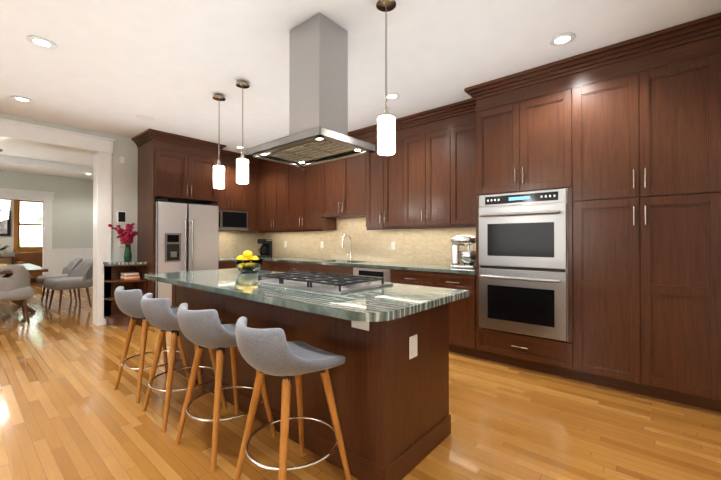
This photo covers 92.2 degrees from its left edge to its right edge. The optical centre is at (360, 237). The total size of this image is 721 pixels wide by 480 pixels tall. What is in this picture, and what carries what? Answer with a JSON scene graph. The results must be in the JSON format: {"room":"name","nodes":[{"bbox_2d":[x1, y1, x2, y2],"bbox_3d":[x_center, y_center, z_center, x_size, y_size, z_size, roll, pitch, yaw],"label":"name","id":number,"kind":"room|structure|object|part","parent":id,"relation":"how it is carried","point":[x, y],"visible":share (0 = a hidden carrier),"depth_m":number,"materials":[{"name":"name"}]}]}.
{"room":"kitchen","nodes":[
{"label":"kitchen","id":0,"kind":"room"},
{"bbox_2d":[0,199,42,279],"bbox_3d":[-11.413,-0.106,9.239,0.150,2.810,6.600,0,0,40],"label":"wall","id":1,"kind":"structure","parent":0,"point":[8,241],"depth_m":10.29,"materials":[{"name":"paint"}]},
{"bbox_2d":[0,210,10,235],"bbox_3d":[-10.717,-0.437,9.910,0.036,0.760,1.020,0,0,40],"label":"framed art","id":2,"kind":"object","parent":1,"relation":"attached to","point":[5,227],"visible":0.8,"depth_m":10.22,"materials":[{"name":"black paper"}]},
{"bbox_2d":[13,200,42,251],"bbox_3d":[-10.120,-0.407,10.702,0.180,2.070,1.240,0,0,40],"label":"living room window","id":3,"kind":"structure","parent":1,"relation":"in","point":[28,225],"depth_m":10.68,"materials":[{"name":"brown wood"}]},
{"bbox_2d":[0,170,92,248],"bbox_3d":[-8.801,-0.121,7.009,0.180,2.810,6.600,0,0,40],"label":"wall","id":4,"kind":"structure","parent":0,"point":[72,217],"depth_m":8.61,"materials":[{"name":"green paint"}]},
{"bbox_2d":[0,188,92,291],"bbox_3d":[-8.070,0.090,7.843,0.226,2.400,4.080,0,0,40],"label":"trim","id":5,"kind":"structure","parent":4,"relation":"attached to","point":[55,261],"depth_m":8.37,"materials":[{"name":"white wood"}]},
{"bbox_2d":[0,113,137,261],"bbox_3d":[-4.625,-0.138,4.245,0.200,2.810,7.820,0,0,40],"label":"wall","id":6,"kind":"structure","parent":0,"point":[125,186],"depth_m":5.26,"materials":[{"name":"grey paint"}]},
{"bbox_2d":[0,118,115,325],"bbox_3d":[-4.615,-0.103,4.256,0.284,2.740,2.640,0,0,40],"label":"door frame","id":7,"kind":"structure","parent":6,"relation":"attached to","point":[99,148],"depth_m":5.04,"materials":[{"name":"white wood"}]},
{"bbox_2d":[117,211,125,222],"bbox_3d":[-3.618,-0.317,5.260,0.014,0.180,0.110,0,0,40],"label":"thermostat","id":8,"kind":"object","parent":6,"relation":"attached to","point":[121,216],"depth_m":5.25,"materials":[{"name":"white plastic"}]},
{"bbox_2d":[119,156,123,163],"bbox_3d":[-3.615,-1.177,5.257,0.030,0.100,0.060,0,0,40],"label":"light switch","id":9,"kind":"object","parent":6,"relation":"attached to","point":[121,159],"depth_m":5.24,"materials":[{"name":"white plastic"}]},
{"bbox_2d":[0,280,720,479],"bbox_3d":[-4.936,1.319,4.534,18.600,0.100,8.170,0,0,40],"label":"floor","id":10,"kind":"structure","parent":0,"point":[68,411],"depth_m":2.32,"materials":[{"name":"brown wood"}]},
{"bbox_2d":[0,245,15,263],"bbox_3d":[-10.522,0.723,9.723,0.451,1.157,1.200,0,0,40],"label":"console table","id":11,"kind":"object","parent":10,"relation":"on","point":[12,257],"visible":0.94,"depth_m":10.01,"materials":[{"name":"brown wood"}]},
{"bbox_2d":[0,245,8,256],"bbox_3d":[-10.319,0.344,9.924,0.400,0.396,0.413,0,0,40],"label":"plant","id":12,"kind":"object","parent":11,"relation":"on","point":[4,247],"depth_m":9.95,"materials":[{"name":"green plant"}]},
{"bbox_2d":[0,265,33,323],"bbox_3d":[-5.242,0.833,5.107,0.631,0.882,0.606,0,0,40],"label":"dining chair","id":13,"kind":"object","parent":10,"relation":"on","point":[16,286],"visible":1,"depth_m":5.02,"materials":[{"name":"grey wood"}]},
{"bbox_3d":[-5.237,0.650,5.105,0.644,0.531,0.652,0,0,40],"label":"seat","id":14,"kind":"part","parent":13,"relation":"part of","materials":[{"name":"fabric"}]},
{"bbox_2d":[0,263,47,312],"bbox_3d":[-6.320,0.865,6.035,2.150,0.875,1.050,0,0,40],"label":"dining table","id":15,"kind":"object","parent":10,"relation":"on","point":[30,268],"visible":0.25,"depth_m":5.85,"materials":[{"name":"brown wood"}]},
{"bbox_2d":[15,252,41,278],"bbox_3d":[-9.617,0.865,10.297,0.800,0.880,0.850,0,0,40],"label":"leather armchair","id":16,"kind":"object","parent":10,"relation":"on","point":[34,258],"visible":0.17,"depth_m":10.29,"materials":[{"name":"brown leather"}]},
{"bbox_2d":[36,258,82,304],"bbox_3d":[-5.985,0.849,6.928,0.615,0.875,0.680,0,0,40],"label":"dining chair","id":17,"kind":"object","parent":10,"relation":"on","point":[68,268],"visible":0.52,"depth_m":6.88,"materials":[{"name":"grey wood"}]},
{"bbox_3d":[-5.981,0.665,6.933,0.656,0.523,0.693,0,0,40],"label":"seat","id":18,"kind":"part","parent":17,"relation":"part of","materials":[{"name":"fabric"}]},
{"bbox_2d":[43,259,92,311],"bbox_3d":[-5.293,0.845,6.347,0.655,0.875,0.704,0,0,40],"label":"dining chair","id":19,"kind":"object","parent":10,"relation":"on","point":[81,276],"visible":0.98,"depth_m":6.27,"materials":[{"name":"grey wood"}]},
{"bbox_3d":[-5.298,0.662,6.355,0.681,0.523,0.720,0,0,40],"label":"seat","id":20,"kind":"part","parent":19,"relation":"part of","materials":[{"name":"fabric"}]},
{"bbox_2d":[103,223,146,325],"bbox_3d":[-3.442,0.528,5.084,0.498,1.488,0.445,0,0,40],"label":"shelf unit","id":21,"kind":"object","parent":10,"relation":"on","point":[127,273],"visible":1,"depth_m":5.12,"materials":[{"name":"brown wood"}]},
{"bbox_2d":[108,223,138,261],"bbox_3d":[-3.421,0.067,5.035,0.399,0.567,0.360,0,0,40],"label":"flower vase","id":22,"kind":"object","parent":21,"relation":"on","point":[126,237],"depth_m":5.10,"materials":[{"name":"green glass"}]},
{"bbox_2d":[114,286,189,402],"bbox_3d":[-1.758,0.830,2.914,0.469,0.862,0.510,0,0,40],"label":"bar stool","id":23,"kind":"object","parent":10,"relation":"on","point":[128,302],"visible":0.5,"depth_m":2.74,"materials":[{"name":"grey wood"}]},
{"bbox_3d":[-1.760,0.528,2.903,0.486,0.279,0.504,0,0,40],"label":"seat","id":24,"kind":"part","parent":23,"relation":"part of","materials":[{"name":"grey fabric"}]},
{"bbox_2d":[141,293,226,432],"bbox_3d":[-1.296,0.828,2.517,0.460,0.862,0.506,0,0,40],"label":"bar stool","id":25,"kind":"object","parent":10,"relation":"on","point":[160,314],"visible":0.6,"depth_m":2.33,"materials":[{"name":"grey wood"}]},
{"bbox_3d":[-1.308,0.525,2.511,0.482,0.279,0.496,0,0,40],"label":"seat","id":26,"kind":"part","parent":25,"relation":"part of","materials":[{"name":"grey fabric"}]},
{"bbox_2d":[154,199,218,305],"bbox_3d":[-2.853,0.351,5.516,0.793,1.823,0.920,0,0,40],"label":"refrigerator","id":27,"kind":"object","parent":10,"relation":"on","point":[186,236],"visible":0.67,"depth_m":5.22,"materials":[{"name":"silver metal"}]},
{"bbox_2d":[131,129,258,325],"bbox_3d":[-2.599,-0.127,5.883,0.751,2.808,2.027,0,0,40],"label":"upper cabinet","id":28,"kind":"object","parent":10,"relation":"on","point":[175,168],"visible":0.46,"depth_m":5.34,"materials":[{"name":"brown wood"}]},
{"bbox_2d":[219,210,247,230],"bbox_3d":[-2.457,-0.313,6.291,0.438,0.345,0.709,0,0,40],"label":"microwave","id":29,"kind":"object","parent":28,"relation":"attached to","point":[233,220],"visible":0.69,"depth_m":6.22,"materials":[{"name":"silver metal"}]},
{"bbox_2d":[175,303,276,471],"bbox_3d":[-0.844,0.825,2.137,0.461,0.862,0.506,0,0,40],"label":"bar stool","id":30,"kind":"object","parent":10,"relation":"on","point":[202,329],"visible":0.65,"depth_m":1.95,"materials":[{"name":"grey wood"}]},
{"bbox_3d":[-0.848,0.523,2.127,0.483,0.279,0.499,0,0,40],"label":"seat","id":31,"kind":"part","parent":30,"relation":"part of","materials":[{"name":"grey fabric"}]},
{"bbox_2d":[263,261,282,271],"bbox_3d":[-1.185,0.838,6.018,0.648,0.880,0.642,0,0,40],"label":"base cabinet","id":32,"kind":"object","parent":10,"relation":"on","point":[277,266],"depth_m":5.84,"materials":[{"name":"brown wood"}]},
{"bbox_2d":[234,317,351,479],"bbox_3d":[-0.355,0.823,1.726,0.464,0.862,0.507,0,0,40],"label":"bar stool","id":33,"kind":"object","parent":10,"relation":"on","point":[270,351],"visible":1,"depth_m":1.57,"materials":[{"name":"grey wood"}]},
{"bbox_3d":[-0.366,0.520,1.724,0.485,0.279,0.501,0,0,40],"label":"seat","id":34,"kind":"part","parent":33,"relation":"part of","materials":[{"name":"grey fabric"}]},
{"bbox_2d":[283,261,302,271],"bbox_3d":[-0.790,0.836,5.680,0.648,0.880,0.642,0,0,40],"label":"base cabinet","id":35,"kind":"object","parent":10,"relation":"on","point":[288,266],"depth_m":5.51,"materials":[{"name":"brown wood"}]},
{"bbox_2d":[144,268,469,479],"bbox_3d":[-0.667,0.768,2.723,2.750,0.978,0.985,0,0,40],"label":"kitchen island","id":36,"kind":"object","parent":10,"relation":"on","point":[389,377],"visible":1,"depth_m":1.98,"materials":[{"name":"brown wood"}]},
{"bbox_2d":[144,268,469,321],"bbox_3d":[-0.667,0.357,2.725,2.750,0.040,0.985,0,0,40],"label":"island countertop","id":37,"kind":"structure","parent":36,"relation":"on","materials":[{"name":"green stone"}]},
{"bbox_2d":[235,250,262,272],"bbox_3d":[-1.109,0.233,3.463,0.270,0.216,0.270,0,0,40],"label":"fruit bowl","id":38,"kind":"object","parent":37,"relation":"on","point":[247,262],"visible":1,"depth_m":3.39,"materials":[{"name":"clear glass"}]},
{"bbox_2d":[253,271,392,294],"bbox_3d":[-0.291,0.307,2.526,0.914,0.057,0.533,0,0,40],"label":"gas cooktop","id":39,"kind":"object","parent":37,"relation":"in","point":[328,283],"depth_m":2.37,"materials":[{"name":"silver metal"}]},
{"bbox_2d":[303,261,346,274],"bbox_3d":[-0.266,0.833,5.233,0.985,0.880,0.642,0,0,40],"label":"base cabinet","id":40,"kind":"object","parent":10,"relation":"on","point":[335,269],"depth_m":5.04,"materials":[{"name":"brown wood"}]},
{"bbox_2d":[347,265,386,281],"bbox_3d":[0.343,0.830,4.713,0.748,0.880,0.642,0,0,40],"label":"base cabinet","id":41,"kind":"object","parent":10,"relation":"on","point":[358,270],"depth_m":4.50,"materials":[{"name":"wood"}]},
{"bbox_2d":[353,267,390,282],"bbox_3d":[0.133,0.775,4.468,0.610,0.757,0.089,0,0,40],"label":"dishwasher","id":42,"kind":"object","parent":41,"relation":"in","point":[380,272],"depth_m":4.42,"materials":[{"name":"silver metal"}]},
{"bbox_2d":[387,269,426,285],"bbox_3d":[0.830,0.827,4.297,0.666,0.880,0.642,0,0,40],"label":"base cabinet","id":43,"kind":"object","parent":10,"relation":"on","point":[402,276],"depth_m":4.11,"materials":[{"name":"brown wood"}]},
{"bbox_2d":[427,269,478,357],"bbox_3d":[1.189,0.825,3.990,0.534,0.880,0.642,0,0,40],"label":"base cabinet","id":44,"kind":"object","parent":10,"relation":"on","point":[462,312],"depth_m":3.69,"materials":[{"name":"brown wood"}]},
{"bbox_2d":[219,257,235,260],"bbox_3d":[-2.179,0.380,6.456,0.636,0.039,1.270,0,0,40],"label":"countertop","id":45,"kind":"structure","parent":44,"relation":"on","point":[220,258],"depth_m":6.01,"materials":[{"name":"grey stone"}]},
{"bbox_2d":[257,239,271,256],"bbox_3d":[-1.828,0.191,6.596,0.207,0.340,0.240,0,0,20],"label":"coffee maker","id":46,"kind":"object","parent":45,"relation":"on","point":[266,249],"visible":0.96,"depth_m":6.52,"materials":[{"name":"black plastic"}]},
{"bbox_2d":[258,257,475,272],"bbox_3d":[-0.172,0.372,5.153,4.109,0.039,0.645,0,0,40],"label":"countertop","id":47,"kind":"structure","parent":44,"relation":"on","point":[314,260],"depth_m":4.73,"materials":[{"name":"grey stone"}]},
{"bbox_2d":[342,234,352,259],"bbox_3d":[-0.232,0.148,5.415,0.116,0.410,0.234,0,0,40],"label":"faucet","id":48,"kind":"object","parent":47,"relation":"on","point":[350,255],"depth_m":5.45,"materials":[{"name":"silver metal"}]},
{"bbox_2d":[450,235,475,268],"bbox_3d":[1.203,0.155,4.022,0.328,0.379,0.220,0,0,30],"label":"stand mixer","id":49,"kind":"object","parent":47,"relation":"on","point":[468,258],"visible":0.85,"depth_m":3.97,"materials":[{"name":"silver metal"}]},
{"bbox_2d":[464,12,720,411],"bbox_3d":[2.029,-0.144,3.216,1.927,2.808,0.739,0,0,40],"label":"pantry","id":50,"kind":"object","parent":10,"relation":"on","point":[598,216],"visible":1,"depth_m":2.85,"materials":[{"name":"brown wood"}]},
{"bbox_2d":[479,188,568,341],"bbox_3d":[1.587,0.239,3.380,0.793,1.345,0.419,0,0,40],"label":"double oven","id":51,"kind":"object","parent":50,"relation":"in","point":[524,233],"depth_m":3.23,"materials":[{"name":"silver metal"}]},
{"bbox_2d":[0,0,720,179],"bbox_3d":[-4.936,-1.591,4.553,18.600,0.100,8.170,0,0,40],"label":"ceiling","id":52,"kind":"structure","parent":0,"point":[113,67],"depth_m":2.92,"materials":[{"name":"white paint"}]},
{"bbox_2d":[0,149,10,221],"bbox_3d":[-6.266,-0.890,5.993,0.321,1.281,0.320,0,0,40],"label":"crystal chandelier","id":53,"kind":"object","parent":52,"relation":"hanging from","point":[7,206],"visible":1,"depth_m":6.03,"materials":[{"name":"silver metal"}]},
{"bbox_2d":[11,96,32,102],"bbox_3d":[-3.757,-1.539,3.854,0.176,0.012,0.176,0,0,40],"label":"recessed light","id":54,"kind":"object","parent":52,"relation":"in","point":[22,99],"visible":1,"depth_m":3.85,"materials":[{"name":"white"}]},
{"bbox_2d":[27,36,56,48],"bbox_3d":[-2.520,-1.546,2.746,0.176,0.012,0.176,0,0,40],"label":"recessed light","id":55,"kind":"object","parent":52,"relation":"in","point":[41,42],"visible":1,"depth_m":2.74,"materials":[{"name":"white"}]},
{"bbox_2d":[0,155,92,173],"bbox_3d":[-7.287,-1.463,5.725,0.200,0.139,6.500,0,0,40],"label":"ceiling beam","id":56,"kind":"structure","parent":52,"relation":"attached to","point":[33,163],"depth_m":6.84,"materials":[{"name":"white paint"}]},
{"bbox_2d":[136,114,156,120],"bbox_3d":[-2.747,-1.538,4.452,0.230,0.008,0.230,0,0,40],"label":"recessed light","id":57,"kind":"object","parent":52,"relation":"attached to","point":[146,117],"visible":1,"depth_m":4.42,"materials":[{"name":"white"}]},
{"bbox_2d":[213,94,225,188],"bbox_3d":[-1.529,-1.040,3.750,0.132,1.008,0.132,0,0,40],"label":"pendant light","id":58,"kind":"object","parent":52,"relation":"hanging from","point":[218,175],"visible":1,"depth_m":3.72,"materials":[{"name":"white glass"}]},
{"bbox_2d":[236,81,249,183],"bbox_3d":[-1.167,-1.042,3.434,0.132,1.008,0.132,0,0,40],"label":"pendant light","id":59,"kind":"object","parent":52,"relation":"hanging from","point":[242,169],"visible":1,"depth_m":3.40,"materials":[{"name":"white glass"}]},
{"bbox_2d":[246,12,375,166],"bbox_3d":[-0.385,-1.090,2.603,0.830,0.923,0.552,0,0,40],"label":"range hood","id":60,"kind":"object","parent":52,"relation":"hanging from","point":[318,88],"visible":1,"depth_m":2.49,"materials":[{"name":"silver metal"}]},
{"bbox_2d":[376,0,395,155],"bbox_3d":[0.167,-1.050,2.256,0.132,1.008,0.132,0,0,40],"label":"pendant light","id":61,"kind":"object","parent":52,"relation":"hanging from","point":[386,132],"visible":1,"depth_m":2.22,"materials":[{"name":"white glass"}]},
{"bbox_2d":[384,93,399,99],"bbox_3d":[0.342,-1.540,3.773,0.176,0.012,0.176,0,0,40],"label":"recessed light","id":62,"kind":"object","parent":52,"relation":"in","point":[391,96],"visible":0.83,"depth_m":3.77,"materials":[{"name":"white"}]},
{"bbox_2d":[550,33,575,45],"bbox_3d":[1.575,-1.546,2.707,0.176,0.012,0.176,0,0,40],"label":"recessed light","id":63,"kind":"object","parent":52,"relation":"in","point":[562,39],"visible":1,"depth_m":2.71,"materials":[{"name":"white"}]},
{"bbox_3d":[1.297,-0.137,4.428,8.970,2.810,0.150,0,0,40],"label":"wall","id":64,"kind":"structure","parent":0,"visible":0},
{"bbox_2d":[261,162,280,229],"bbox_3d":[-1.443,-0.770,6.440,0.754,1.275,0.349,0,0,40],"label":"upper cabinet","id":65,"kind":"object","parent":64,"relation":"attached to","point":[270,171],"depth_m":6.41,"materials":[{"name":"brown wood"}]},
{"bbox_2d":[281,163,336,229],"bbox_3d":[-0.859,-0.773,5.942,1.038,1.275,0.349,0,0,40],"label":"upper cabinet","id":66,"kind":"object","parent":64,"relation":"attached to","point":[300,186],"depth_m":5.81,"materials":[{"name":"brown wood"}]},
{"bbox_2d":[321,138,360,217],"bbox_3d":[-0.163,-0.871,5.348,0.920,1.088,0.349,0,0,40],"label":"upper cabinet","id":67,"kind":"object","parent":64,"relation":"attached to","point":[341,178],"depth_m":5.22,"materials":[{"name":"brown wood"}]},
{"bbox_2d":[361,130,396,229],"bbox_3d":[0.426,-0.780,4.844,0.758,1.275,0.349,0,0,40],"label":"upper cabinet","id":68,"kind":"object","parent":64,"relation":"attached to","point":[378,172],"depth_m":4.78,"materials":[{"name":"brown wood"}]},
{"bbox_2d":[397,118,444,228],"bbox_3d":[0.917,-0.783,4.425,0.788,1.275,0.349,0,0,40],"label":"upper cabinet","id":69,"kind":"object","parent":64,"relation":"attached to","point":[423,176],"depth_m":4.33,"materials":[{"name":"brown wood"}]},
{"bbox_2d":[445,110,475,225],"bbox_3d":[1.302,-0.785,4.096,0.482,1.275,0.349,0,0,40],"label":"upper cabinet","id":70,"kind":"object","parent":64,"relation":"attached to","point":[460,129],"depth_m":4.01,"materials":[{"name":"brown wood"}]}
]}

